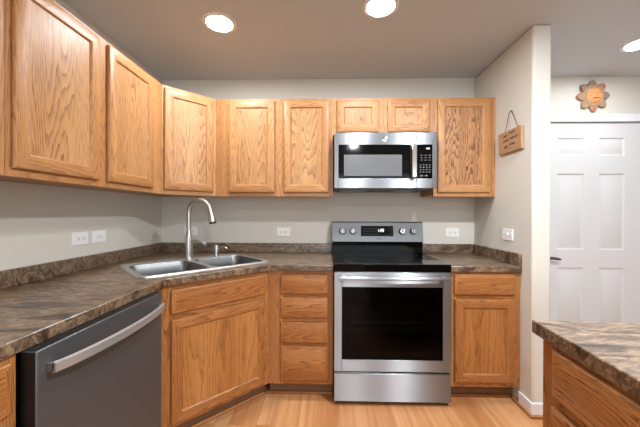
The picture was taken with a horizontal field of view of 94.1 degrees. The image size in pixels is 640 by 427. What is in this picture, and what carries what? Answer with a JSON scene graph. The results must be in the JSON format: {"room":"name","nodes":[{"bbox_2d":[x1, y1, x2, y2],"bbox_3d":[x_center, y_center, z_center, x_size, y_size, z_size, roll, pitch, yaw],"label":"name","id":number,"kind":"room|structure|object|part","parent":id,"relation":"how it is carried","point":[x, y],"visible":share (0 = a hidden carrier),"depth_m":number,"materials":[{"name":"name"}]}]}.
{"room":"kitchen","nodes":[
{"label":"kitchen","id":0,"kind":"room"},
{"bbox_2d":[0,0,161,270],"bbox_3d":[-1.524,0.036,-0.516,0.100,2.422,6.300,0,0,1],"label":"wall","id":1,"kind":"structure","parent":0,"point":[38,223],"depth_m":1.68,"materials":[{"name":"grey paint"}]},
{"bbox_2d":[0,0,4,175],"bbox_3d":[-1.272,-0.509,0.593,0.346,0.751,0.914,0,0,1],"label":"upper cabinet","id":2,"kind":"object","parent":1,"relation":"attached to","point":[2,2],"visible":1,"depth_m":1.04,"materials":[{"name":"brown wood"}]},
{"bbox_2d":[71,231,87,245],"bbox_3d":[-1.416,0.147,1.760,0.008,0.076,0.117,0,0,1],"label":"outlet","id":3,"kind":"object","parent":1,"relation":"attached to","point":[78,238],"visible":1,"depth_m":1.75,"materials":[{"name":"white plastic"}]},
{"bbox_2d":[0,0,161,193],"bbox_3d":[-1.249,-0.509,1.547,0.346,0.751,0.994,0,0,1],"label":"upper cabinet","id":4,"kind":"object","parent":1,"relation":"attached to","point":[80,113],"visible":1,"depth_m":1.32,"materials":[{"name":"brown wood"}]},
{"bbox_3d":[-1.092,-0.515,1.265,0.019,0.703,0.401,0,0,1],"label":"door","id":5,"kind":"part","parent":4,"relation":"part of","materials":[{"name":"brown wood"}]},
{"bbox_3d":[-1.095,-0.515,1.265,0.005,0.589,0.287,0,0,1],"label":"panel","id":6,"kind":"part","parent":4,"relation":"part of","materials":[{"name":"brown wood"}]},
{"bbox_3d":[-1.081,-0.515,1.723,0.019,0.703,0.393,0,0,1],"label":"door","id":7,"kind":"part","parent":4,"relation":"part of","materials":[{"name":"brown wood"}]},
{"bbox_3d":[-1.085,-0.515,1.723,0.005,0.589,0.279,0,0,1],"label":"panel","id":8,"kind":"part","parent":4,"relation":"part of","materials":[{"name":"brown wood"}]},
{"bbox_2d":[92,230,105,242],"bbox_3d":[-1.413,0.147,1.907,0.008,0.076,0.117,0,0,1],"label":"wall switch","id":9,"kind":"object","parent":1,"relation":"attached to","point":[97,236],"visible":1,"depth_m":1.90,"materials":[{"name":"white plastic"}]},
{"bbox_2d":[0,242,331,289],"bbox_3d":[-0.677,0.298,1.384,1.504,0.081,2.459,0,0,1],"label":"backsplash","id":10,"kind":"structure","parent":1,"relation":"attached to","point":[13,277],"depth_m":2.10,"materials":[{"name":"brown stone"}]},
{"bbox_2d":[118,85,225,196],"bbox_3d":[-1.105,-0.509,2.332,0.597,0.751,0.583,0,0,1],"label":"upper cabinet","id":11,"kind":"object","parent":1,"relation":"attached to","point":[188,118],"visible":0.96,"depth_m":2.15,"materials":[{"name":"brown wood"}]},
{"bbox_3d":[-0.952,-0.509,2.179,0.382,0.751,0.019,0,0,-44],"label":"frame","id":12,"kind":"part","parent":11,"relation":"part of","materials":[{"name":"brown wood"}]},
{"bbox_3d":[-0.942,-0.515,2.162,0.348,0.703,0.019,0,0,-44],"label":"door","id":13,"kind":"part","parent":11,"relation":"part of","materials":[{"name":"brown wood"}]},
{"bbox_3d":[-0.945,-0.515,2.164,0.234,0.589,0.005,0,0,-44],"label":"panel","id":14,"kind":"part","parent":11,"relation":"part of","materials":[{"name":"brown wood"}]},
{"bbox_2d":[63,0,639,79],"bbox_3d":[1.559,-1.207,-0.590,6.261,0.080,6.500,0,0,1],"label":"ceiling","id":15,"kind":"structure","parent":0,"point":[271,39],"depth_m":1.97,"materials":[{"name":"grey paint"}]},
{"bbox_2d":[202,12,236,33],"bbox_3d":[-0.621,-1.171,1.837,0.204,0.006,0.204,0,0,1],"label":"recessed light","id":16,"kind":"object","parent":15,"relation":"in","point":[217,22],"visible":1,"depth_m":1.82,"materials":[{"name":"white paint"}]},
{"bbox_2d":[362,0,398,18],"bbox_3d":[0.343,-1.169,1.685,0.204,0.006,0.204,0,0,1],"label":"recessed light","id":17,"kind":"object","parent":15,"relation":"in","point":[376,9],"visible":1,"depth_m":1.69,"materials":[{"name":"white paint"}]},
{"bbox_2d":[619,38,639,51],"bbox_3d":[2.202,-1.164,2.046,0.204,0.006,0.204,0,0,1],"label":"recessed light","id":18,"kind":"object","parent":15,"relation":"in","point":[634,45],"visible":1,"depth_m":2.07,"materials":[{"name":"white paint"}]},
{"bbox_2d":[198,377,542,426],"bbox_3d":[1.552,1.295,-0.588,6.261,0.080,6.500,0,0,1],"label":"floor","id":19,"kind":"structure","parent":0,"point":[267,410],"depth_m":1.86,"materials":[{"name":"brown wood"}]},
{"bbox_2d":[0,354,15,426],"bbox_3d":[-1.130,0.813,0.495,0.632,0.868,0.640,0,0,1],"label":"base cabinet","id":20,"kind":"object","parent":19,"relation":"on","point":[8,365],"visible":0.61,"depth_m":0.78,"materials":[{"name":"orange wood"}]},
{"bbox_3d":[-0.823,0.462,0.492,0.019,0.135,0.588,0,0,1],"label":"drawer","id":21,"kind":"part","parent":20,"relation":"part of","materials":[{"name":"orange wood"}]},
{"bbox_2d":[16,292,164,426],"bbox_3d":[-1.043,0.813,1.139,0.666,0.868,0.623,0,0,1],"label":"dishwasher","id":22,"kind":"object","parent":19,"relation":"on","point":[105,370],"visible":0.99,"depth_m":1.04,"materials":[{"name":"grey metal"}]},
{"bbox_3d":[-0.807,0.757,0.822,0.040,0.745,0.001,0,0,1],"label":"door","id":23,"kind":"part","parent":22,"relation":"part of","materials":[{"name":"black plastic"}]},
{"bbox_3d":[-0.769,0.440,0.860,0.024,0.026,0.020,0,0,1],"label":"handle post","id":24,"kind":"part","parent":22,"relation":"part of","materials":[{"name":"silver metal"}]},
{"bbox_3d":[-0.733,0.440,1.135,0.048,0.032,0.572,0,0,1],"label":"handle","id":25,"kind":"part","parent":22,"relation":"part of","materials":[{"name":"grey metal"}]},
{"bbox_2d":[152,271,267,426],"bbox_3d":[-0.881,0.813,2.035,1.065,0.868,1.166,0,0,1],"label":"base cabinet","id":26,"kind":"object","parent":19,"relation":"on","point":[214,332],"visible":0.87,"depth_m":1.73,"materials":[{"name":"orange wood"}]},
{"bbox_2d":[0,242,332,360],"bbox_3d":[-0.677,0.319,1.384,1.504,0.122,2.459,0,0,1],"label":"countertop","id":27,"kind":"structure","parent":26,"relation":"on","point":[39,303],"depth_m":1.46,"materials":[{"name":"brown stone"}]},
{"bbox_2d":[119,254,268,277],"bbox_3d":[-0.825,0.425,2.014,0.823,0.186,0.553,0,0,-44],"label":"sink","id":28,"kind":"object","parent":27,"relation":"in","point":[150,269],"visible":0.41,"depth_m":2.03,"materials":[{"name":"silver metal"}]},
{"bbox_3d":[-0.941,0.425,1.848,0.364,0.186,0.403,0,0,-44],"label":"bowl","id":29,"kind":"part","parent":28,"relation":"part of","materials":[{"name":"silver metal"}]},
{"bbox_2d":[214,245,226,256],"bbox_3d":[-0.766,0.289,2.299,0.117,0.085,0.042,0,0,10],"label":"soap dispenser","id":30,"kind":"object","parent":28,"relation":"on","point":[216,247],"visible":1,"depth_m":2.29,"materials":[{"name":"silver metal"}]},
{"bbox_3d":[-0.654,0.425,2.121,0.364,0.186,0.403,0,0,-44],"label":"bowl","id":31,"kind":"part","parent":28,"relation":"part of","materials":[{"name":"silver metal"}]},
{"bbox_2d":[184,198,215,258],"bbox_3d":[-0.868,0.109,2.154,0.257,0.444,0.066,0,0,18],"label":"faucet","id":32,"kind":"object","parent":27,"relation":"on","point":[189,240],"visible":1,"depth_m":2.16,"materials":[{"name":"silver metal"}]},
{"bbox_3d":[-0.875,0.004,2.158,0.210,0.234,0.032,0,0,16],"label":"spout","id":33,"kind":"part","parent":32,"relation":"part of","materials":[{"name":"silver metal"}]},
{"bbox_3d":[-0.862,0.212,2.163,0.091,0.052,0.026,0,0,16],"label":"lever","id":34,"kind":"part","parent":32,"relation":"part of","materials":[{"name":"grey metal"}]},
{"bbox_3d":[-0.572,0.471,1.772,0.586,0.126,0.019,0,0,-44],"label":"false drawer","id":35,"kind":"part","parent":26,"relation":"part of","materials":[{"name":"orange wood"}]},
{"bbox_3d":[-0.573,0.842,1.772,0.586,0.556,0.019,0,0,-44],"label":"door","id":36,"kind":"part","parent":26,"relation":"part of","materials":[{"name":"orange wood"}]},
{"bbox_3d":[-0.575,0.842,1.774,0.472,0.442,0.005,0,0,-44],"label":"panel","id":37,"kind":"part","parent":26,"relation":"part of","materials":[{"name":"orange wood"}]},
{"bbox_2d":[191,391,264,426],"bbox_3d":[-0.635,1.239,1.821,0.698,0.018,0.014,0,0,-44],"label":"trim","id":38,"kind":"structure","parent":19,"relation":"on","point":[263,392],"depth_m":1.87,"materials":[{"name":"brown wood"}]},
{"bbox_2d":[268,271,332,391],"bbox_3d":[-0.124,0.815,2.287,0.436,0.868,0.626,0,0,1],"label":"base cabinet","id":39,"kind":"object","parent":19,"relation":"on","point":[300,303],"visible":0.91,"depth_m":1.98,"materials":[{"name":"orange wood"}]},
{"bbox_3d":[-0.108,0.999,1.984,0.315,0.225,0.019,0,0,1],"label":"drawer","id":40,"kind":"part","parent":39,"relation":"part of","materials":[{"name":"orange wood"}]},
{"bbox_3d":[-0.107,0.793,1.984,0.315,0.136,0.019,0,0,1],"label":"drawer","id":41,"kind":"part","parent":39,"relation":"part of","materials":[{"name":"orange wood"}]},
{"bbox_3d":[-0.107,0.626,1.983,0.315,0.134,0.019,0,0,1],"label":"drawer","id":42,"kind":"part","parent":39,"relation":"part of","materials":[{"name":"orange wood"}]},
{"bbox_3d":[-0.106,0.472,1.983,0.315,0.126,0.019,0,0,1],"label":"drawer","id":43,"kind":"part","parent":39,"relation":"part of","materials":[{"name":"orange wood"}]},
{"bbox_2d":[265,390,508,397],"bbox_3d":[0.455,1.241,2.048,1.668,0.018,0.014,0,0,1],"label":"trim","id":44,"kind":"structure","parent":19,"relation":"on","point":[266,391],"depth_m":2.05,"materials":[{"name":"brown wood"}]},
{"bbox_2d":[332,221,450,402],"bbox_3d":[0.475,0.660,2.219,0.761,1.180,0.714,0,0,1],"label":"range","id":45,"kind":"object","parent":19,"relation":"on","point":[392,299],"visible":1,"depth_m":1.93,"materials":[{"name":"silver metal"}]},
{"bbox_3d":[0.189,0.148,2.498,0.060,0.060,0.038,0,0,1],"label":"knob","id":46,"kind":"part","parent":45,"relation":"part of","materials":[{"name":"silver metal"}]},
{"bbox_3d":[0.277,0.148,2.496,0.060,0.060,0.038,0,0,1],"label":"knob","id":47,"kind":"part","parent":45,"relation":"part of","materials":[{"name":"silver metal"}]},
{"bbox_3d":[0.483,0.154,2.534,0.761,0.168,0.082,0,0,1],"label":"control panel","id":48,"kind":"part","parent":45,"relation":"part of","materials":[{"name":"silver metal"}]},
{"bbox_2d":[333,253,450,271],"bbox_3d":[0.476,0.354,2.214,0.755,0.050,0.577,0,0,1],"label":"cooktop","id":49,"kind":"object","parent":45,"relation":"in","point":[342,262],"depth_m":1.97,"materials":[{"name":"black glass"}]},
{"bbox_3d":[0.468,1.130,1.942,0.753,0.181,0.034,0,0,1],"label":"storage drawer","id":50,"kind":"part","parent":45,"relation":"part of","materials":[{"name":"silver metal"}]},
{"bbox_2d":[334,271,450,372],"bbox_3d":[0.474,0.703,2.175,0.753,0.642,0.624,0,0,1],"label":"oven","id":51,"kind":"object","parent":45,"relation":"in","point":[385,321],"depth_m":1.93,"materials":[{"name":"silver metal"}]},
{"bbox_3d":[0.689,0.149,2.486,0.060,0.060,0.038,0,0,1],"label":"knob","id":52,"kind":"part","parent":45,"relation":"part of","materials":[{"name":"silver metal"}]},
{"bbox_3d":[0.781,0.150,2.484,0.060,0.060,0.038,0,0,1],"label":"knob","id":53,"kind":"part","parent":45,"relation":"part of","materials":[{"name":"silver metal"}]},
{"bbox_2d":[450,272,519,396],"bbox_3d":[1.092,0.818,2.259,0.457,0.868,0.626,0,0,1],"label":"base cabinet","id":54,"kind":"object","parent":19,"relation":"on","point":[485,306],"visible":0.68,"depth_m":1.95,"materials":[{"name":"orange wood"}]},
{"bbox_2d":[423,244,521,272],"bbox_3d":[1.091,0.323,2.256,0.462,0.122,0.632,0,0,1],"label":"countertop","id":55,"kind":"structure","parent":54,"relation":"on","point":[461,257],"depth_m":2.18,"materials":[{"name":"brown stone"}]},
{"bbox_3d":[1.081,0.467,1.955,0.394,0.135,0.019,0,0,1],"label":"drawer","id":56,"kind":"part","parent":54,"relation":"part of","materials":[{"name":"orange wood"}]},
{"bbox_3d":[1.081,0.839,1.956,0.389,0.546,0.019,0,0,1],"label":"door","id":57,"kind":"part","parent":54,"relation":"part of","materials":[{"name":"orange wood"}]},
{"bbox_3d":[1.081,0.839,1.959,0.275,0.432,0.005,0,0,1],"label":"panel","id":58,"kind":"part","parent":54,"relation":"part of","materials":[{"name":"orange wood"}]},
{"bbox_2d":[543,339,639,426],"bbox_3d":[1.050,0.819,0.102,0.870,0.868,1.600,0,0,4],"label":"base cabinet","id":59,"kind":"object","parent":19,"relation":"on","point":[574,394],"visible":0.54,"depth_m":0.77,"materials":[{"name":"orange wood"}]},
{"bbox_3d":[0.655,0.839,0.525,0.019,0.546,0.704,0,0,4],"label":"door","id":60,"kind":"part","parent":59,"relation":"part of","materials":[{"name":"orange wood"}]},
{"bbox_2d":[532,320,639,398],"bbox_3d":[1.123,0.365,0.095,1.012,0.040,1.658,0,0,4],"label":"countertop","id":61,"kind":"structure","parent":59,"relation":"on","point":[611,350],"depth_m":0.79,"materials":[{"name":"brown stone"}]},
{"bbox_2d":[162,77,639,257],"bbox_3d":[1.631,0.042,2.610,6.261,2.422,0.100,0,0,1],"label":"wall","id":62,"kind":"structure","parent":0,"point":[238,219],"depth_m":2.60,"materials":[{"name":"grey paint"}]},
{"bbox_2d":[184,227,196,235],"bbox_3d":[-1.139,0.156,2.622,0.117,0.076,0.008,0,0,1],"label":"outlet","id":63,"kind":"object","parent":62,"relation":"attached to","point":[193,229],"visible":0.57,"depth_m":2.62,"materials":[{"name":"white plastic"}]},
{"bbox_2d":[216,99,332,196],"bbox_3d":[-0.351,-0.507,2.440,0.906,0.751,0.332,0,0,1],"label":"upper cabinet","id":64,"kind":"object","parent":62,"relation":"attached to","point":[265,147],"visible":1,"depth_m":2.28,"materials":[{"name":"brown wood"}]},
{"bbox_3d":[-0.525,-0.514,2.288,0.353,0.703,0.019,0,0,1],"label":"door","id":65,"kind":"part","parent":64,"relation":"part of","materials":[{"name":"brown wood"}]},
{"bbox_3d":[-0.525,-0.514,2.291,0.239,0.589,0.005,0,0,1],"label":"panel","id":66,"kind":"part","parent":64,"relation":"part of","materials":[{"name":"brown wood"}]},
{"bbox_3d":[-0.105,-0.513,2.281,0.233,0.589,0.005,0,0,1],"label":"panel","id":67,"kind":"part","parent":64,"relation":"part of","materials":[{"name":"brown wood"}]},
{"bbox_3d":[-0.105,-0.513,2.278,0.347,0.703,0.019,0,0,1],"label":"door","id":68,"kind":"part","parent":64,"relation":"part of","materials":[{"name":"brown wood"}]},
{"bbox_2d":[277,228,289,235],"bbox_3d":[-0.320,0.161,2.602,0.117,0.076,0.008,0,0,1],"label":"outlet","id":69,"kind":"object","parent":62,"relation":"attached to","point":[280,231],"visible":1,"depth_m":2.60,"materials":[{"name":"white plastic"}]},
{"bbox_2d":[333,98,432,142],"bbox_3d":[0.485,-0.739,2.420,0.764,0.283,0.332,0,0,1],"label":"upper cabinet","id":70,"kind":"object","parent":62,"relation":"attached to","point":[350,115],"visible":0.7,"depth_m":2.26,"materials":[{"name":"brown wood"}]},
{"bbox_3d":[0.288,-0.741,2.268,0.319,0.245,0.019,0,0,1],"label":"door","id":71,"kind":"part","parent":70,"relation":"part of","materials":[{"name":"brown wood"}]},
{"bbox_3d":[0.288,-0.741,2.272,0.205,0.131,0.005,0,0,1],"label":"panel","id":72,"kind":"part","parent":70,"relation":"part of","materials":[{"name":"brown wood"}]},
{"bbox_2d":[333,132,436,192],"bbox_3d":[0.485,-0.385,2.366,0.752,0.421,0.438,0,0,1],"label":"microwave","id":73,"kind":"object","parent":70,"relation":"attached to","point":[391,162],"visible":1,"depth_m":2.19,"materials":[{"name":"silver metal"}]},
{"bbox_3d":[0.399,-0.383,2.205,0.524,0.248,0.028,0,0,1],"label":"door glass","id":74,"kind":"part","parent":73,"relation":"part of","materials":[{"name":"black glass"}]},
{"bbox_3d":[0.682,-0.382,2.151,0.036,0.244,0.018,0,0,1],"label":"handle","id":75,"kind":"part","parent":73,"relation":"part of","materials":[{"name":"silver metal"}]},
{"bbox_3d":[0.765,-0.382,2.196,0.116,0.248,0.029,0,0,1],"label":"control panel","id":76,"kind":"part","parent":73,"relation":"part of","materials":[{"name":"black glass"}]},
{"bbox_3d":[0.783,-0.390,2.195,0.150,0.409,0.030,0,0,1],"label":"control frame","id":77,"kind":"part","parent":73,"relation":"part of","materials":[{"name":"silver metal"}]},
{"bbox_3d":[0.672,-0.740,2.259,0.316,0.245,0.019,0,0,1],"label":"door","id":78,"kind":"part","parent":70,"relation":"part of","materials":[{"name":"brown wood"}]},
{"bbox_3d":[0.673,-0.740,2.263,0.202,0.131,0.005,0,0,1],"label":"panel","id":79,"kind":"part","parent":70,"relation":"part of","materials":[{"name":"brown wood"}]},
{"bbox_2d":[445,228,458,236],"bbox_3d":[1.141,0.165,2.568,0.117,0.076,0.008,0,0,1],"label":"outlet","id":80,"kind":"object","parent":62,"relation":"attached to","point":[449,232],"visible":1,"depth_m":2.56,"materials":[{"name":"white plastic"}]},
{"bbox_2d":[420,97,494,196],"bbox_3d":[1.097,-0.504,2.406,0.461,0.751,0.332,0,0,1],"label":"upper cabinet","id":81,"kind":"object","parent":62,"relation":"attached to","point":[464,127],"visible":0.95,"depth_m":2.25,"materials":[{"name":"brown wood"}]},
{"bbox_3d":[1.087,-0.509,2.250,0.391,0.703,0.019,0,0,1],"label":"door","id":82,"kind":"part","parent":81,"relation":"part of","materials":[{"name":"brown wood"}]},
{"bbox_3d":[1.087,-0.509,2.253,0.277,0.589,0.005,0,0,1],"label":"panel","id":83,"kind":"part","parent":81,"relation":"part of","materials":[{"name":"brown wood"}]},
{"bbox_2d":[576,80,609,111],"bbox_3d":[2.321,-0.999,2.515,0.275,0.275,0.053,0,0,1],"label":"wall plaque","id":84,"kind":"object","parent":62,"relation":"attached to","point":[592,95],"visible":1,"depth_m":2.52,"materials":[{"name":"orange ceramic"}]},
{"bbox_2d":[550,122,639,322],"bbox_3d":[2.325,0.235,2.540,0.888,2.025,0.110,0,0,1],"label":"door","id":85,"kind":"structure","parent":62,"relation":"in","point":[595,167],"depth_m":2.55,"materials":[{"name":"white paint"}]},
{"bbox_3d":[1.970,0.381,2.526,0.119,0.062,0.064,0,0,1],"label":"handle","id":86,"kind":"part","parent":85,"relation":"part of","materials":[{"name":"silver metal"}]},
{"bbox_2d":[550,114,639,122],"bbox_3d":[2.325,0.204,2.542,1.022,2.102,0.028,0,0,1],"label":"trim","id":87,"kind":"structure","parent":62,"relation":"attached to","point":[557,118],"depth_m":2.53,"materials":[{"name":"white paint"}]},
{"bbox_2d":[475,25,550,402],"bbox_3d":[1.379,0.042,2.201,0.113,2.422,0.730,0,0,1],"label":"wall","id":88,"kind":"structure","parent":0,"point":[519,79],"depth_m":1.90,"materials":[{"name":"grey paint"}]},
{"bbox_2d":[502,228,512,240],"bbox_3d":[1.311,0.148,2.090,0.016,0.080,0.122,0,0,1],"label":"wall switch","id":89,"kind":"object","parent":88,"relation":"attached to","point":[507,234],"visible":1,"depth_m":2.08,"materials":[{"name":"white plastic"}]},
{"bbox_2d":[498,110,523,155],"bbox_3d":[1.308,-0.566,2.044,0.023,0.288,0.252,0,0,1],"label":"hanging sign","id":90,"kind":"object","parent":88,"relation":"hanging from","point":[511,140],"visible":1,"depth_m":2.02,"materials":[{"name":"brown wood"}]},
{"bbox_2d":[511,397,542,418],"bbox_3d":[1.375,1.244,2.180,0.162,0.018,0.734,0,0,1],"label":"trim","id":91,"kind":"structure","parent":88,"relation":"attached to","point":[514,399],"depth_m":1.86,"materials":[{"name":"brown wood"}]},
{"bbox_2d":[518,391,542,414],"bbox_3d":[1.375,1.209,2.185,0.139,0.088,0.723,0,0,1],"label":"baseboard","id":92,"kind":"structure","parent":88,"relation":"attached to","point":[532,408],"depth_m":1.83,"materials":[{"name":"white paint"}]}
]}

